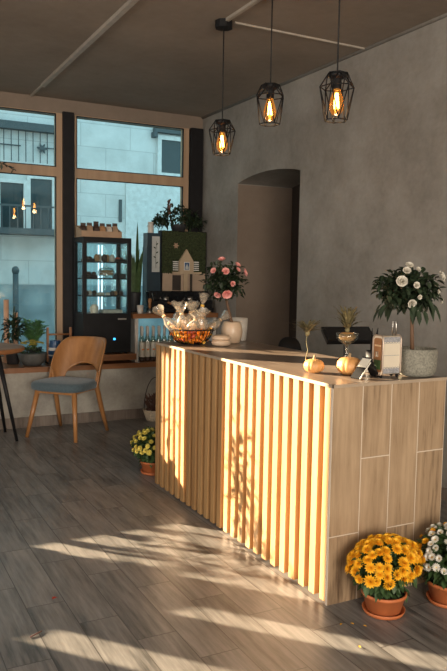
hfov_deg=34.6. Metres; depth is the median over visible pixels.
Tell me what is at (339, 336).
glass goblet
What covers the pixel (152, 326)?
glass bottle
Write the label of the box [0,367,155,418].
wall
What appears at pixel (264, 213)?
wall
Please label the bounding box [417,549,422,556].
flower
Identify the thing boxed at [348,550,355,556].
flower
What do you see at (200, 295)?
bag
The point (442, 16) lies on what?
trim
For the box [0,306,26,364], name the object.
dracaena
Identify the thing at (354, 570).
flower
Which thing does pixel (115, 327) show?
fridge
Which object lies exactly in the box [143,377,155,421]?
flower basket
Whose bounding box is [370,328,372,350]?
pen
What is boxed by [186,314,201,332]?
bag
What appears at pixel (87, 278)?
shelf
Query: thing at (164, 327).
glass bottle
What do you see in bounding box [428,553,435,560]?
flower
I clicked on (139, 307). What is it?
paper cup
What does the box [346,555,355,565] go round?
flower
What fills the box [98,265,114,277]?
cake stand
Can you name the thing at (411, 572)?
flower
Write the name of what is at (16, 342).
candle
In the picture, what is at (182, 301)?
bag
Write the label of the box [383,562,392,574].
flower
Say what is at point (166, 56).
ceiling
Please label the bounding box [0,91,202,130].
wall
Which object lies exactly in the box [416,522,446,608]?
chrysanthemum
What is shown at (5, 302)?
candle
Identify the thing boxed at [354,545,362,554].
flower
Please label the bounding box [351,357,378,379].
card stand
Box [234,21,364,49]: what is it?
cable conduit
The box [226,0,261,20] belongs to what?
cable conduit
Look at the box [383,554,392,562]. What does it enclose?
flower
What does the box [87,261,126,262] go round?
shelf
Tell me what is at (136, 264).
snake plant
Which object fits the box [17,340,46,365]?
bowl
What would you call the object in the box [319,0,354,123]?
pendant lamp
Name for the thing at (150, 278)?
coffee grinder
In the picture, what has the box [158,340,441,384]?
countertop
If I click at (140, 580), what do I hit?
floor
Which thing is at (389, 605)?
pot
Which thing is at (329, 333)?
cash register
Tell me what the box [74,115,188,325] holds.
window
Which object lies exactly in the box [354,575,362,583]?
flower
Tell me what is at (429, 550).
flower
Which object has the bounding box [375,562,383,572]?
flower
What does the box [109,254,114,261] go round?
bun
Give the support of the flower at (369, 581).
on the chrysanthemum at (375, 557)
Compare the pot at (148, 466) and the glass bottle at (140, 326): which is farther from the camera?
the glass bottle at (140, 326)
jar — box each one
[90,304,98,312]
[148,222,153,232]
[211,334,230,345]
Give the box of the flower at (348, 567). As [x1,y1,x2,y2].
[345,564,350,573]
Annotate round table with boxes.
[0,342,24,440]
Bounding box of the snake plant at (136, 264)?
[131,222,143,311]
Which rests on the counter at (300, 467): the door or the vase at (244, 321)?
the vase at (244, 321)
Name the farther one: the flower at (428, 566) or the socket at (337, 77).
the socket at (337, 77)
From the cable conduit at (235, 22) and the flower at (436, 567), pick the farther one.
the cable conduit at (235, 22)
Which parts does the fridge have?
frame, wooden plinth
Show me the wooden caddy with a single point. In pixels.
(48, 360)
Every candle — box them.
[3,300,8,362]
[14,312,17,343]
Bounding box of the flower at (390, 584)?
[383,579,395,589]
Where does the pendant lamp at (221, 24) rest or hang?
hanging from the ceiling
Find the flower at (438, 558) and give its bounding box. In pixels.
[435,555,441,562]
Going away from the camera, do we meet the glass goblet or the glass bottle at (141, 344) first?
the glass goblet
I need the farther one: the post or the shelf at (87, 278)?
the post
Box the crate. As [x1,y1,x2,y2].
[76,225,121,237]
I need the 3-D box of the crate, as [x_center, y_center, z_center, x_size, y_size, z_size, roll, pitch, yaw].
[-1.258,-1.049,7.259,0.420,0.120,0.187,-2,6,-27]
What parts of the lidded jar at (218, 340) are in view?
lid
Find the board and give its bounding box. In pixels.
[158,230,206,290]
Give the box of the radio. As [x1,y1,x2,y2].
[372,321,401,377]
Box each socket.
[215,120,229,132]
[262,83,278,98]
[328,72,346,89]
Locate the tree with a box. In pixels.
[371,262,445,376]
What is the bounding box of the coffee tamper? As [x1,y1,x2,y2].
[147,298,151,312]
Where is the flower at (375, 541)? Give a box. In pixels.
[372,538,383,545]
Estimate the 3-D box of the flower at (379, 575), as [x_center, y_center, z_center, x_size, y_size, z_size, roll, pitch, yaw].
[0.670,1.024,3.074,0.049,0.049,0.018,2,-22,9]
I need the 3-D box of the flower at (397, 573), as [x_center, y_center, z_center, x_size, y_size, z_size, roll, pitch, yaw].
[0.751,1.030,3.083,0.051,0.051,0.019,-1,-12,-21]
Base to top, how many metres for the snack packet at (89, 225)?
0.140 m
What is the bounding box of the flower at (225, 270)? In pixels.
[222,268,229,273]
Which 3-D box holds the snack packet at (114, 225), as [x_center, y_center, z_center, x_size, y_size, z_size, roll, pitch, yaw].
[-1.108,-1.072,7.326,0.052,0.145,0.040,-1,5,-26]
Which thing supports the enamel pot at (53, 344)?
in the wooden caddy
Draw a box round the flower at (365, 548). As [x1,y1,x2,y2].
[361,544,371,553]
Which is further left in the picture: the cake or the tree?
the cake
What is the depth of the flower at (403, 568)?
3.09 m
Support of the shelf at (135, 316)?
on the trim at (117, 364)
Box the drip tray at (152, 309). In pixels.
[147,308,213,311]
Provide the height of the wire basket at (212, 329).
0.109 m
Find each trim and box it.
[2,359,155,373]
[62,111,73,339]
[187,128,202,324]
[201,13,446,118]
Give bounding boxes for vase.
[221,321,242,343]
[232,317,247,340]
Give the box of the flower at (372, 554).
[367,550,376,559]
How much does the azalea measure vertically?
0.581 m
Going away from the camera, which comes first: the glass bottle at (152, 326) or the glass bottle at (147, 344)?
the glass bottle at (147, 344)
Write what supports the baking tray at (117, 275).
on the fridge
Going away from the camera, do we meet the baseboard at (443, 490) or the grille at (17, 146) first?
the baseboard at (443, 490)
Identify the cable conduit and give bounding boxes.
[30,0,138,96]
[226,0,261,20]
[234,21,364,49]
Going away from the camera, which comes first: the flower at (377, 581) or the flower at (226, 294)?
the flower at (377, 581)
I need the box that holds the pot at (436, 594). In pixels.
[425,575,446,604]
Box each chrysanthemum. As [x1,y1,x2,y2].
[130,426,154,475]
[345,532,426,619]
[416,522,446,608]
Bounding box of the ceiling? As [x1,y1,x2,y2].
[0,0,446,116]
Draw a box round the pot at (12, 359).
[6,353,18,364]
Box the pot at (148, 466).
[140,457,154,472]
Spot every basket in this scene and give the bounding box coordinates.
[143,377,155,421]
[168,327,213,344]
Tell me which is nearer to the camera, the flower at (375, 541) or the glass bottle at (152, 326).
the flower at (375, 541)
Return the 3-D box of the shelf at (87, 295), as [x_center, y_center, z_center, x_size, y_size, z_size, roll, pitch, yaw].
[-1.249,-0.410,7.371,0.460,0.012,0.300,-2,6,-27]
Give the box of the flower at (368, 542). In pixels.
[362,539,373,546]
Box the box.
[99,309,121,312]
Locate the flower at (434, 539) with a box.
[431,535,438,542]
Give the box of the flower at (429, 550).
[426,547,432,553]
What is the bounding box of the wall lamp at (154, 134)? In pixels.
[151,131,157,137]
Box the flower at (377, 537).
[375,534,383,539]
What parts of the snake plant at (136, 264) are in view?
pot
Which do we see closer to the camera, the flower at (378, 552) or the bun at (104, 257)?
the flower at (378, 552)
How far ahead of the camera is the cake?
7.26 m
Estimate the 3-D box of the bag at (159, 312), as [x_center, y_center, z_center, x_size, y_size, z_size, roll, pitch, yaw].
[-0.385,-0.109,4.801,0.198,0.201,0.120,-1,5,-25]
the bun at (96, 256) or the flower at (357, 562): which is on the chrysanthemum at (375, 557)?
the flower at (357, 562)
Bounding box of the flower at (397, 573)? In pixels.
[393,569,401,580]
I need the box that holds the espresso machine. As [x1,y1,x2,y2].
[145,291,213,311]
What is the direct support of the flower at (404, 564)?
on the chrysanthemum at (375, 557)
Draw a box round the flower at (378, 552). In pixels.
[375,548,383,555]
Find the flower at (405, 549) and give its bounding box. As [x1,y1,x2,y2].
[401,545,409,554]
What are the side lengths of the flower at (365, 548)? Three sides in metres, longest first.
0.056 x 0.056 x 0.021 m
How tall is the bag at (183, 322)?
0.207 m
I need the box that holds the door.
[289,184,299,337]
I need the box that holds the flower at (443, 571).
[440,568,446,574]
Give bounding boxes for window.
[0,110,180,355]
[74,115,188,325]
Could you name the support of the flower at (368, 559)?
on the chrysanthemum at (375, 557)
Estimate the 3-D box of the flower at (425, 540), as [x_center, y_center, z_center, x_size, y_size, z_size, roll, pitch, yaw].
[0.926,0.942,3.296,0.041,0.016,0.041,-36,16,-14]
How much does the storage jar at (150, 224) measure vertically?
0.120 m
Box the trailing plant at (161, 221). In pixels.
[147,199,206,230]
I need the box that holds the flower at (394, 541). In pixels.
[390,537,401,545]
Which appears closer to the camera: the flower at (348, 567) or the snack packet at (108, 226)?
the flower at (348, 567)
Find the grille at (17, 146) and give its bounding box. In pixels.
[0,129,53,163]
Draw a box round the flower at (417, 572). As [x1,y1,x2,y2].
[414,564,421,576]
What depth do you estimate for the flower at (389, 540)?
3.16 m
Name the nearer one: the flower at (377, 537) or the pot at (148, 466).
the flower at (377, 537)
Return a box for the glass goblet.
[336,332,358,355]
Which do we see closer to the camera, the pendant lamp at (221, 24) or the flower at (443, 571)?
the flower at (443, 571)
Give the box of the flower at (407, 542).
[401,538,412,547]
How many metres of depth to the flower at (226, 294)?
4.88 m
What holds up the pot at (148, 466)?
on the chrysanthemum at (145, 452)
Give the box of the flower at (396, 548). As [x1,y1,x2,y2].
[391,544,401,554]
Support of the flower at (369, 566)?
on the chrysanthemum at (375, 557)
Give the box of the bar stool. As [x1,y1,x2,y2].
[278,337,301,350]
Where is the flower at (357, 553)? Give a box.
[354,550,362,558]
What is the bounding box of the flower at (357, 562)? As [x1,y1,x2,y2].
[353,558,363,568]
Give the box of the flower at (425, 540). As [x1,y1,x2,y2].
[421,538,428,543]
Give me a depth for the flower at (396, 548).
3.13 m
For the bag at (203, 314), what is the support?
in the wire basket at (212, 329)
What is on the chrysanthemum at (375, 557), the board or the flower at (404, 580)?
the flower at (404, 580)
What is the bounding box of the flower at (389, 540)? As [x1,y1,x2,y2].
[384,537,393,545]
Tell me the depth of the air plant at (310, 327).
3.58 m
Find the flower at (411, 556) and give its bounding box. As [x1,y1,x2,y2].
[406,551,416,563]
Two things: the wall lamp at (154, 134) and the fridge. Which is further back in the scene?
the wall lamp at (154, 134)
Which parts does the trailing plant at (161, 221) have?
pot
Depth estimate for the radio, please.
3.43 m
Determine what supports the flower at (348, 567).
on the chrysanthemum at (375, 557)
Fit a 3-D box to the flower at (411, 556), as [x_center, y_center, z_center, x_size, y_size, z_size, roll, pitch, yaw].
[0.821,0.968,3.129,0.063,0.063,0.024,-2,-25,-30]
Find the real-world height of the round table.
0.843 m
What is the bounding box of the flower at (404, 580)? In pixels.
[401,575,408,585]
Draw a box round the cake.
[99,270,112,274]
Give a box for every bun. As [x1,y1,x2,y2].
[94,254,99,260]
[101,254,106,261]
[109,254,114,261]
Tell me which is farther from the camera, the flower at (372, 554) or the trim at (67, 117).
the trim at (67, 117)
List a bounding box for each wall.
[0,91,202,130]
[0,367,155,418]
[202,17,446,487]
[236,184,291,345]
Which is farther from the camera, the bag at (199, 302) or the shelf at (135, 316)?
the shelf at (135, 316)
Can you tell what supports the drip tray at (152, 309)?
on the espresso machine
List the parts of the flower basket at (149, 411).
handle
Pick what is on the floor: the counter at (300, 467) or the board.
the counter at (300, 467)
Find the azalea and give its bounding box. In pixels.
[199,257,248,321]
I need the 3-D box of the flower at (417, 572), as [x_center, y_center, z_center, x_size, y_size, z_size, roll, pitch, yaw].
[0.854,1.030,3.144,0.024,0.064,0.063,-10,-3,37]
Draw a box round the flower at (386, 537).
[382,533,391,540]
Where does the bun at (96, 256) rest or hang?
on the fridge
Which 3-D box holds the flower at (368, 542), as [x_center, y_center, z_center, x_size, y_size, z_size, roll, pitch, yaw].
[0.637,0.917,3.156,0.063,0.023,0.063,-32,19,-22]
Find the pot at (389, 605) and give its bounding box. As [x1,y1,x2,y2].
[361,589,406,616]
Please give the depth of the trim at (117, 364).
7.11 m
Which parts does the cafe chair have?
leg, leg, seat, seat frame, leg, backrest, leg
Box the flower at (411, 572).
[408,569,415,579]
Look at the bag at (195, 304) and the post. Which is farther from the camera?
the post
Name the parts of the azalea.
stem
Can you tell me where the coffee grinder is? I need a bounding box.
[142,233,160,311]
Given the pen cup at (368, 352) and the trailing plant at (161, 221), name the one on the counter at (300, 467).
the pen cup at (368, 352)
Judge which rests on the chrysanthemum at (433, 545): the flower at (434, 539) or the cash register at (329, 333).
the flower at (434, 539)
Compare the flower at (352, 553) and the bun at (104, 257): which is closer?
the flower at (352, 553)
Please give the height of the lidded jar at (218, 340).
0.074 m
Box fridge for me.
[73,236,136,363]
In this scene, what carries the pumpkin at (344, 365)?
on the counter at (300, 467)
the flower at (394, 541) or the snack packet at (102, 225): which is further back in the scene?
the snack packet at (102, 225)
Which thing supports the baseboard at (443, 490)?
attached to the wall at (373, 184)
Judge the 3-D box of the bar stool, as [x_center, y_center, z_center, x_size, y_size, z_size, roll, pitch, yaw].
[0.508,0.527,5.597,0.245,1.016,0.251,1,5,1]
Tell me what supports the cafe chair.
on the floor
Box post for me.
[12,266,18,343]
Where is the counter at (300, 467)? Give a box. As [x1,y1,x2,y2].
[155,340,446,605]
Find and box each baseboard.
[0,408,144,429]
[441,486,446,500]
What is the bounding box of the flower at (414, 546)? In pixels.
[411,540,418,549]
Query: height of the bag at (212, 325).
0.161 m
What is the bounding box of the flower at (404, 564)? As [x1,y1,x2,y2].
[398,557,409,569]
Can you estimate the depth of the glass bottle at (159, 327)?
7.54 m
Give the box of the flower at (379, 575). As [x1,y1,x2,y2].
[374,571,383,579]
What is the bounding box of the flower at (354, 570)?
[350,566,359,577]
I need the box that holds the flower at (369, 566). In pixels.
[364,561,375,573]
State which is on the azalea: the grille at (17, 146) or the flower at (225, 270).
the flower at (225, 270)
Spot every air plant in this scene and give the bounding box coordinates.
[292,320,324,371]
[331,305,363,331]
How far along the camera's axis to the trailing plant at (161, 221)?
7.81 m
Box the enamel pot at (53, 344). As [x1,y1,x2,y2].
[48,340,60,357]
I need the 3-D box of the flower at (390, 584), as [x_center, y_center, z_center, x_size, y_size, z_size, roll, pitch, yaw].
[0.714,1.070,3.075,0.063,0.064,0.024,0,23,-13]
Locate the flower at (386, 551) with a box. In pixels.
[380,546,390,554]
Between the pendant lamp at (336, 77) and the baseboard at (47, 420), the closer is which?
the pendant lamp at (336, 77)
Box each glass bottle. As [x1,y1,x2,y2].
[138,326,143,358]
[139,327,144,360]
[145,327,149,360]
[150,326,154,358]
[151,326,155,360]
[157,326,161,341]
[162,326,166,341]
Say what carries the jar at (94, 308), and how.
on the fridge
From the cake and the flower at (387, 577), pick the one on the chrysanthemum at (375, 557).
the flower at (387, 577)
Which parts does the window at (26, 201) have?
pane, cornice, railing, pane, render panel, pane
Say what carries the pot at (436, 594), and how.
on the chrysanthemum at (433, 545)
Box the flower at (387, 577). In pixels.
[383,573,392,582]
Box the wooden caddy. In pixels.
[45,327,71,364]
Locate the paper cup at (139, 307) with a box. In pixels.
[137,305,143,313]
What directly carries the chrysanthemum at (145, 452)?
on the floor
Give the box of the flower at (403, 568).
[398,563,408,577]
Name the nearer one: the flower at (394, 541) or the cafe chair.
the flower at (394, 541)
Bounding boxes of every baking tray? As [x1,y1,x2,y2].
[87,275,97,277]
[112,273,125,278]
[114,259,125,261]
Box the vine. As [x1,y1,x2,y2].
[0,161,15,172]
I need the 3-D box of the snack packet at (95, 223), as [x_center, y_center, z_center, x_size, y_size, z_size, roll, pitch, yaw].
[-1.281,-1.071,7.224,0.052,0.155,0.040,-2,6,-30]
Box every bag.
[153,308,179,333]
[172,300,185,328]
[175,306,189,329]
[184,302,196,327]
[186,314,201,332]
[187,302,200,323]
[195,310,210,332]
[196,294,208,326]
[205,310,230,331]
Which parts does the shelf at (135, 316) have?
panel, panel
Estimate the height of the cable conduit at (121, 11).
0.028 m
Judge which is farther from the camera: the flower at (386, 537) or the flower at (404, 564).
the flower at (386, 537)
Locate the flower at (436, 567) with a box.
[432,563,439,571]
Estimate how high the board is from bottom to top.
0.884 m
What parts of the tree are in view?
flower, flower, flower, flower, flower, pot, flower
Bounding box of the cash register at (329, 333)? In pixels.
[321,327,370,359]
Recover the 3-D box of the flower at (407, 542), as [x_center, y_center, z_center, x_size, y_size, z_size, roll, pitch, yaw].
[0.821,0.925,3.205,0.062,0.023,0.061,37,20,22]
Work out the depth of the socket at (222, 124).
4.99 m
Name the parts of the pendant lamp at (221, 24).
bulb, cord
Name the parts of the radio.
picture panel, trolley handle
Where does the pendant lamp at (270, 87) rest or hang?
hanging from the ceiling
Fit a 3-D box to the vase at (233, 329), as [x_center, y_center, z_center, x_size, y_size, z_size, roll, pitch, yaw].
[0.057,-0.023,5.045,0.154,0.150,0.154,-2,6,-27]
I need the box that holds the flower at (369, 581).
[363,575,376,588]
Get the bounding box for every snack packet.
[80,223,85,229]
[86,223,91,230]
[93,221,98,230]
[99,223,104,230]
[106,224,111,231]
[112,223,117,231]
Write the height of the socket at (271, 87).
0.090 m
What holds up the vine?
hanging from the ceiling
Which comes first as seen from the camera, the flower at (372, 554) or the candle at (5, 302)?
the flower at (372, 554)
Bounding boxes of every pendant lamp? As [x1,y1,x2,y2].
[209,18,234,155]
[256,0,283,126]
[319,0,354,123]
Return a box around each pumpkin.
[304,355,323,372]
[336,353,359,374]
[340,332,353,339]
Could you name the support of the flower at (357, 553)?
on the chrysanthemum at (375, 557)
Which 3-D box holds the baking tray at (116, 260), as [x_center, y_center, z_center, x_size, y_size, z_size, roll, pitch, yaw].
[-1.076,-0.769,7.383,0.105,0.028,0.160,-2,6,-27]
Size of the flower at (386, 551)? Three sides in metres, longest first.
0.058 x 0.057 x 0.021 m
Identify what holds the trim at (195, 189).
attached to the wall at (7, 99)
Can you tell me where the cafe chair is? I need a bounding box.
[25,336,108,442]
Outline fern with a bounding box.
[17,318,48,350]
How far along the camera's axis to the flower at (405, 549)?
3.14 m
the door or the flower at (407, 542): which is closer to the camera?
the flower at (407, 542)
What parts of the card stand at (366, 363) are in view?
leg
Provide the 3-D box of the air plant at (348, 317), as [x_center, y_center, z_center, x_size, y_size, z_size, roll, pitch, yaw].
[0.654,-0.083,3.756,0.195,0.140,0.203,-2,6,-27]
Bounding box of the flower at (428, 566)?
[425,563,431,571]
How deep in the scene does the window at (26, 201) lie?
13.03 m
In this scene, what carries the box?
on the fridge
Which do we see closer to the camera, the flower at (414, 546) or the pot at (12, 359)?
the flower at (414, 546)
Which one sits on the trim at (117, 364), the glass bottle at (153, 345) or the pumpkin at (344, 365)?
the glass bottle at (153, 345)
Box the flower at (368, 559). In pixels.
[362,555,372,563]
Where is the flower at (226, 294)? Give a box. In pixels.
[222,290,231,298]
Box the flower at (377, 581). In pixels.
[374,578,380,586]
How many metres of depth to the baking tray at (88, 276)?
7.19 m
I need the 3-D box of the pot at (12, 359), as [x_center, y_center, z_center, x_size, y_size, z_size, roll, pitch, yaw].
[-2.081,0.211,7.085,0.148,0.140,0.148,-2,6,-27]
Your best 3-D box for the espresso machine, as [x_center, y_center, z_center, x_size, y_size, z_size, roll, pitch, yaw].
[-0.477,-0.362,7.711,0.730,0.230,0.262,-2,6,-27]
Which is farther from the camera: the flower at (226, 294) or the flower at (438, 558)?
the flower at (226, 294)
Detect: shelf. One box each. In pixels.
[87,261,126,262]
[87,278,126,279]
[87,295,126,296]
[131,312,217,361]
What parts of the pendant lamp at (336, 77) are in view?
bulb, cord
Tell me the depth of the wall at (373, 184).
5.62 m
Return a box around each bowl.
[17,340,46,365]
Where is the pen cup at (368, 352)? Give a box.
[366,350,371,372]
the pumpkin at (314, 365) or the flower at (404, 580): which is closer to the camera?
the flower at (404, 580)
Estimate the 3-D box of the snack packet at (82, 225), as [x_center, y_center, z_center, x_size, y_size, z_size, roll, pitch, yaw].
[-1.400,-1.058,7.163,0.052,0.135,0.040,-1,5,-25]
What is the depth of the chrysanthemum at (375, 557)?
3.13 m
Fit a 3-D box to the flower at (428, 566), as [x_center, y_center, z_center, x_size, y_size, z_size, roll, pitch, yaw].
[0.921,1.046,3.234,0.016,0.038,0.039,7,0,-39]
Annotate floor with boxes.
[0,418,446,670]

